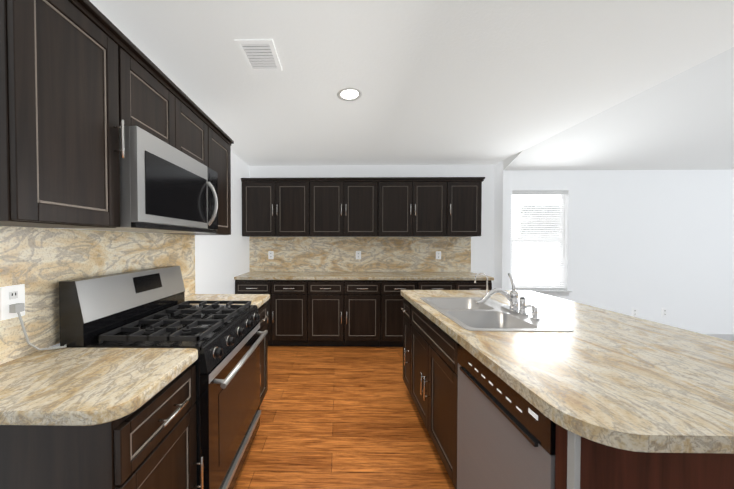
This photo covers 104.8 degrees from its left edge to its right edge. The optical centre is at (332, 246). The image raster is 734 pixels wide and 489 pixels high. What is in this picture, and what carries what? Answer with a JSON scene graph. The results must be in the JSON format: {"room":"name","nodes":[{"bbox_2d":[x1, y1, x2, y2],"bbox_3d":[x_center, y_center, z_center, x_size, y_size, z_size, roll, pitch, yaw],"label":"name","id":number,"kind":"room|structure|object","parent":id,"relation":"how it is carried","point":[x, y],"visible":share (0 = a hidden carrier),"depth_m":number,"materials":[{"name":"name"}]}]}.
{"room":"kitchen","nodes":[
{"label":"kitchen","id":0,"kind":"room"},
{"bbox_2d":[50,151,249,346],"bbox_3d":[-1.297,0.077,0.626,0.210,2.510,7.270,0,1,1],"label":"wall","id":1,"kind":"structure","parent":0,"point":[221,262],"depth_m":3.31,"materials":[{"name":"white paint"}]},
{"bbox_2d":[0,0,127,227],"bbox_3d":[-1.026,-0.453,0.956,0.318,0.760,0.378,0,1,1],"label":"upper cabinet","id":2,"kind":"object","parent":1,"relation":"attached to","point":[82,82],"depth_m":0.91,"materials":[{"name":"brown wood"}]},
{"bbox_2d":[0,226,194,364],"bbox_3d":[-1.169,0.162,1.536,0.012,0.490,1.630,0,1,1],"label":"backsplash","id":3,"kind":"structure","parent":1,"relation":"attached to","point":[40,263],"depth_m":1.19,"materials":[{"name":"stone"}]},
{"bbox_2d":[0,284,66,349],"bbox_3d":[-1.127,0.276,1.074,0.087,0.270,0.170,0,1,1],"label":"electrical outlet","id":4,"kind":"object","parent":3,"relation":"attached to","point":[12,301],"visible":1,"depth_m":1.02,"materials":[{"name":"white plastic"}]},
{"bbox_2d":[124,40,183,152],"bbox_3d":[-1.019,-0.670,1.367,0.318,0.340,0.447,0,1,1],"label":"upper cabinet","id":5,"kind":"object","parent":1,"relation":"attached to","point":[155,104],"depth_m":1.35,"materials":[{"name":"brown wood"}]},
{"bbox_2d":[63,126,217,232],"bbox_3d":[-0.950,-0.293,1.539,0.446,0.415,0.774,0,1,1],"label":"microwave","id":6,"kind":"object","parent":5,"relation":"attached to","point":[165,187],"visible":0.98,"depth_m":1.32,"materials":[{"name":"silver metal"}]},
{"bbox_2d":[163,124,231,234],"bbox_3d":[-1.006,-0.473,2.133,0.318,0.760,0.408,0,1,1],"label":"upper cabinet","id":7,"kind":"object","parent":1,"relation":"attached to","point":[221,146],"depth_m":2.18,"materials":[{"name":"brown wood"}]},
{"bbox_2d":[184,96,211,168],"bbox_3d":[-1.013,-0.676,1.700,0.318,0.340,0.447,0,1,1],"label":"upper cabinet","id":8,"kind":"object","parent":1,"relation":"attached to","point":[197,126],"depth_m":1.78,"materials":[{"name":"brown wood"}]},
{"bbox_2d":[249,165,493,288],"bbox_3d":[0.557,0.017,4.170,3.560,2.510,0.120,0,1,1],"label":"wall","id":9,"kind":"structure","parent":0,"point":[482,245],"depth_m":4.08,"materials":[{"name":"white paint"}]},
{"bbox_2d":[241,178,312,236],"bbox_3d":[-0.735,-0.521,3.947,0.976,0.755,0.348,0,1,1],"label":"upper cabinet","id":10,"kind":"object","parent":9,"relation":"attached to","point":[271,207],"depth_m":3.78,"materials":[{"name":"brown wood"}]},
{"bbox_2d":[313,177,384,236],"bbox_3d":[0.151,-0.521,3.932,1.036,0.755,0.348,0,1,1],"label":"upper cabinet","id":11,"kind":"object","parent":9,"relation":"attached to","point":[375,207],"depth_m":3.76,"materials":[{"name":"brown wood"}]},
{"bbox_2d":[249,237,470,271],"bbox_3d":[0.392,0.109,4.106,3.228,0.507,0.012,0,1,1],"label":"backsplash","id":12,"kind":"structure","parent":9,"relation":"attached to","point":[338,254],"depth_m":4.10,"materials":[{"name":"stone"}]},
{"bbox_2d":[268,251,273,258],"bbox_3d":[-0.904,0.123,4.117,0.075,0.118,0.008,0,1,1],"label":"electrical outlet","id":13,"kind":"object","parent":12,"relation":"attached to","point":[270,254],"visible":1,"depth_m":4.12,"materials":[{"name":"white plastic"}]},
{"bbox_2d":[356,251,360,258],"bbox_3d":[0.376,0.124,4.096,0.075,0.118,0.008,0,1,1],"label":"electrical outlet","id":14,"kind":"object","parent":12,"relation":"attached to","point":[358,254],"visible":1,"depth_m":4.09,"materials":[{"name":"white plastic"}]},
{"bbox_2d":[436,251,440,258],"bbox_3d":[1.536,0.124,4.076,0.075,0.118,0.008,0,1,1],"label":"electrical outlet","id":15,"kind":"object","parent":12,"relation":"attached to","point":[438,254],"visible":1,"depth_m":4.07,"materials":[{"name":"white plastic"}]},
{"bbox_2d":[385,177,452,236],"bbox_3d":[1.067,-0.521,3.916,1.037,0.755,0.348,0,1,1],"label":"upper cabinet","id":16,"kind":"object","parent":9,"relation":"attached to","point":[414,206],"depth_m":3.75,"materials":[{"name":"brown wood"}]},
{"bbox_2d":[453,177,484,236],"bbox_3d":[1.724,-0.521,3.905,0.518,0.755,0.348,0,1,1],"label":"upper cabinet","id":17,"kind":"object","parent":9,"relation":"attached to","point":[467,191],"depth_m":3.74,"materials":[{"name":"brown wood"}]},
{"bbox_2d":[89,0,733,165],"bbox_3d":[0.482,-1.177,0.575,3.590,0.100,7.270,0,1,1],"label":"ceiling","id":18,"kind":"structure","parent":0,"point":[464,82],"depth_m":1.78,"materials":[{"name":"white paint"}]},
{"bbox_2d":[234,39,281,71],"bbox_3d":[-0.434,-1.140,1.686,0.210,0.009,0.280,0,1,1],"label":"ceiling vent","id":19,"kind":"object","parent":18,"relation":"in","point":[259,55],"visible":1,"depth_m":1.66,"materials":[{"name":"white metal"}]},
{"bbox_2d":[337,88,361,100],"bbox_3d":[0.128,-1.150,2.127,0.190,0.006,0.190,0,1,1],"label":"recessed light","id":20,"kind":"object","parent":18,"relation":"in","point":[349,94],"visible":1,"depth_m":2.13,"materials":[{"name":"white glass"}]},
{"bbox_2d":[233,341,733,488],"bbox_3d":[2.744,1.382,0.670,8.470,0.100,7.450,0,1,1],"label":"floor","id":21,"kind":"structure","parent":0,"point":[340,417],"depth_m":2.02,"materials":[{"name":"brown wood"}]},
{"bbox_2d":[0,365,203,488],"bbox_3d":[-0.854,0.892,0.961,0.662,0.869,0.408,0,1,1],"label":"base cabinet","id":22,"kind":"object","parent":21,"relation":"on","point":[150,443],"visible":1,"depth_m":0.75,"materials":[{"name":"black"}]},
{"bbox_2d":[0,347,197,425],"bbox_3d":[-0.864,0.437,0.939,0.643,0.040,0.438,0,1,1],"label":"countertop","id":23,"kind":"structure","parent":22,"relation":"on","point":[68,386],"depth_m":0.87,"materials":[{"name":"stone"}]},
{"bbox_2d":[59,266,267,488],"bbox_3d":[-0.795,0.727,1.554,0.703,1.180,0.774,0,1,1],"label":"range","id":24,"kind":"object","parent":21,"relation":"on","point":[149,308],"visible":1,"depth_m":1.35,"materials":[{"name":"black metal"}]},
{"bbox_2d":[258,303,268,405],"bbox_3d":[-0.834,0.872,2.143,0.662,0.869,0.388,0,1,1],"label":"base cabinet","id":25,"kind":"object","parent":21,"relation":"on","point":[262,310],"visible":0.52,"depth_m":2.23,"materials":[{"name":"black wood"}]},
{"bbox_2d":[185,294,269,307],"bbox_3d":[-0.843,0.417,2.146,0.643,0.040,0.408,0,1,1],"label":"countertop","id":26,"kind":"structure","parent":25,"relation":"on","point":[258,300],"depth_m":2.17,"materials":[{"name":"stone"}]},
{"bbox_2d":[235,280,314,345],"bbox_3d":[-0.738,0.844,3.835,0.976,0.868,0.618,0,1,1],"label":"base cabinet","id":27,"kind":"object","parent":21,"relation":"on","point":[291,303],"depth_m":3.53,"materials":[{"name":"black wood"}]},
{"bbox_2d":[234,271,493,279],"bbox_3d":[0.387,0.389,3.795,3.228,0.040,0.643,0,1,1],"label":"countertop","id":28,"kind":"structure","parent":27,"relation":"on","point":[257,275],"depth_m":3.53,"materials":[{"name":"stone"}]},
{"bbox_2d":[315,280,386,346],"bbox_3d":[0.148,0.844,3.820,1.036,0.868,0.618,0,1,1],"label":"base cabinet","id":29,"kind":"object","parent":21,"relation":"on","point":[361,313],"depth_m":3.52,"materials":[{"name":"black wood"}]},
{"bbox_2d":[387,280,462,346],"bbox_3d":[1.065,0.844,3.804,1.037,0.868,0.618,0,1,1],"label":"base cabinet","id":30,"kind":"object","parent":21,"relation":"on","point":[395,315],"depth_m":3.50,"materials":[{"name":"black wood"}]},
{"bbox_2d":[400,298,457,417],"bbox_3d":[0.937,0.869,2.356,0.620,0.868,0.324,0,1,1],"label":"base cabinet","id":31,"kind":"object","parent":21,"relation":"on","point":[430,371],"depth_m":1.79,"materials":[{"name":"brown wood"}]},
{"bbox_2d":[401,290,733,453],"bbox_3d":[1.171,0.426,1.579,1.157,0.040,1.913,0,1,1],"label":"countertop","id":32,"kind":"structure","parent":31,"relation":"on","point":[614,379],"depth_m":0.94,"materials":[{"name":"stone"}]},
{"bbox_2d":[420,297,572,331],"bbox_3d":[0.925,0.494,1.771,0.525,0.190,0.820,0,1,1],"label":"sink","id":33,"kind":"object","parent":32,"relation":"in","point":[470,314],"visible":0.31,"depth_m":1.75,"materials":[{"name":"silver metal"}]},
{"bbox_2d":[474,272,539,319],"bbox_3d":[1.030,0.283,1.834,0.284,0.231,0.591,0,1,1],"label":"faucet","id":34,"kind":"object","parent":32,"relation":"on","point":[512,298],"visible":1,"depth_m":1.72,"materials":[{"name":"silver metal"}]},
{"bbox_2d":[463,280,491,289],"bbox_3d":[1.722,0.844,3.793,0.517,0.868,0.618,0,1,1],"label":"base cabinet","id":35,"kind":"object","parent":21,"relation":"on","point":[467,284],"depth_m":3.48,"materials":[{"name":"black wood"}]},
{"bbox_2d":[457,343,555,488],"bbox_3d":[0.892,0.893,1.065,0.606,0.864,0.600,0,1,1],"label":"dishwasher","id":36,"kind":"object","parent":21,"relation":"on","point":[506,435],"visible":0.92,"depth_m":1.02,"materials":[{"name":"silver metal"}]},
{"bbox_2d":[493,161,511,289],"bbox_3d":[2.395,0.020,4.029,0.120,2.510,0.340,0,1,1],"label":"wall","id":37,"kind":"structure","parent":0,"point":[501,247],"depth_m":3.88,"materials":[{"name":"white paint"}]},
{"bbox_2d":[497,47,733,175],"bbox_3d":[4.605,-2.222,0.388,4.740,2.574,7.070,0,1,1],"label":"ceiling","id":38,"kind":"structure","parent":0,"point":[683,120],"depth_m":3.15,"materials":[{"name":"white paint"}]},
{"bbox_2d":[509,170,733,333],"bbox_3d":[4.733,-0.023,3.889,4.600,2.600,0.140,0,1,1],"label":"wall","id":39,"kind":"structure","parent":0,"point":[649,244],"depth_m":3.83,"materials":[{"name":"white paint"}]},
{"bbox_2d":[511,195,571,295],"bbox_3d":[2.828,-0.050,3.883,0.870,1.445,0.135,0,1,1],"label":"window","id":40,"kind":"structure","parent":39,"relation":"in","point":[557,292],"depth_m":3.90,"materials":[{"name":"white"}]},
{"bbox_2d":[511,191,567,289],"bbox_3d":[2.828,-0.087,3.872,0.778,1.362,0.040,0,1,1],"label":"window blinds","id":41,"kind":"object","parent":40,"relation":"attached to","point":[546,273],"visible":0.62,"depth_m":3.87,"materials":[{"name":"white plastic"}]},
{"bbox_2d":[632,308,637,316],"bbox_3d":[4.132,0.898,3.840,0.075,0.118,0.008,0,1,1],"label":"electrical outlet","id":42,"kind":"object","parent":39,"relation":"attached to","point":[634,312],"visible":0.96,"depth_m":3.84,"materials":[{"name":"white plastic"}]},
{"bbox_2d":[662,308,667,316],"bbox_3d":[4.532,0.898,3.833,0.075,0.118,0.008,0,1,1],"label":"electrical outlet","id":43,"kind":"object","parent":39,"relation":"attached to","point":[664,312],"visible":1,"depth_m":3.83,"materials":[{"name":"white plastic"}]},
{"bbox_2d":[705,334,733,340],"bbox_3d":[4.742,1.231,3.833,4.580,0.095,0.013,0,1,1],"label":"baseboard","id":44,"kind":"structure","parent":39,"relation":"attached to","point":[729,337],"depth_m":3.81,"materials":[{"name":"white wood"}]},
{"label":"outside","id":45,"kind":"structure","parent":0,"visible":0},
{"bbox_2d":[511,195,559,282],"bbox_3d":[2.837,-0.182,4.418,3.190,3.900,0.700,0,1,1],"label":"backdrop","id":46,"kind":"structure","parent":45,"point":[535,231],"depth_m":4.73,"materials":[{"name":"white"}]}
]}

